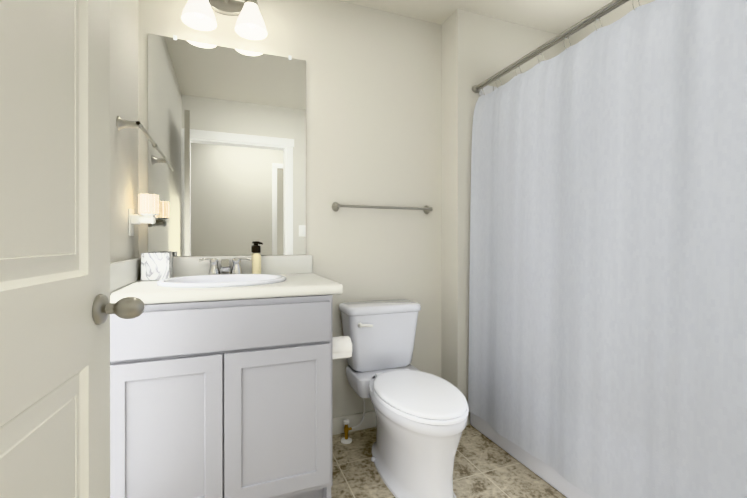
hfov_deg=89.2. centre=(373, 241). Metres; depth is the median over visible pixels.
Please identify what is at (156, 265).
canister
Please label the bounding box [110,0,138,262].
wall
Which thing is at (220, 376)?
bathroom vanity
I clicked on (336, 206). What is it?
towel rail
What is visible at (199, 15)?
sconce
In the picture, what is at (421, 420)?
toilet
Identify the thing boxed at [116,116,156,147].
towel rail
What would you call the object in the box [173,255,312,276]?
backsplash
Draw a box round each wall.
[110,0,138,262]
[138,0,441,417]
[441,9,564,423]
[565,0,654,48]
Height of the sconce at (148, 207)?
0.178 m
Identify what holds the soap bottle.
on the countertop
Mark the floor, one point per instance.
(485, 467)
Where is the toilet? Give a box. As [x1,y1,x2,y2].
[339,299,468,497]
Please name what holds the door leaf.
in the wall at (124, 171)
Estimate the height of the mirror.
1.066 m
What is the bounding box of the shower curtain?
[468,0,746,497]
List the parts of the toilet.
lever, tank, seat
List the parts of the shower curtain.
rail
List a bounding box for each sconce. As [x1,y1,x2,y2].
[128,194,158,235]
[181,0,266,39]
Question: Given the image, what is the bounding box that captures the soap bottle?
[252,241,262,273]
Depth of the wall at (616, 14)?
2.23 m
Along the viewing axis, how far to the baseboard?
2.16 m
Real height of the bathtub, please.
0.395 m
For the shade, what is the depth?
1.62 m
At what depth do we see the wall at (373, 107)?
2.18 m
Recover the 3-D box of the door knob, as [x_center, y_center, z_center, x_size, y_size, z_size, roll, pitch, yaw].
[-0.601,0.145,0.812,0.194,0.066,0.066,0,0,-16]
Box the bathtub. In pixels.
[470,412,592,497]
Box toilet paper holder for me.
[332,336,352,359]
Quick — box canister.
[141,252,172,280]
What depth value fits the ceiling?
2.22 m
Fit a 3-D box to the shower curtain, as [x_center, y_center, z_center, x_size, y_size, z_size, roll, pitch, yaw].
[0.913,0.028,1.466,0.181,1.914,1.689,0,0,-21]
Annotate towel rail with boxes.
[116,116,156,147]
[332,202,432,213]
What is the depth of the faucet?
1.82 m
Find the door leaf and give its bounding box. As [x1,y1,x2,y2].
[0,0,109,497]
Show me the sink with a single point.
(217, 280)
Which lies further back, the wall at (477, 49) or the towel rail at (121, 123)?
the wall at (477, 49)
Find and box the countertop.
[110,273,338,303]
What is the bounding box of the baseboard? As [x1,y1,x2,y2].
[332,411,375,434]
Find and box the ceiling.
[340,0,619,34]
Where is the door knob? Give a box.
[92,294,144,324]
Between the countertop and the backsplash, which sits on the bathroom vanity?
the countertop
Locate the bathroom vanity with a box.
[110,255,342,497]
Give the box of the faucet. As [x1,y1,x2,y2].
[197,257,251,274]
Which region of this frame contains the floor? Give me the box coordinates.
[331,424,566,497]
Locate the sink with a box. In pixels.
[157,274,285,287]
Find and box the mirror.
[148,34,305,255]

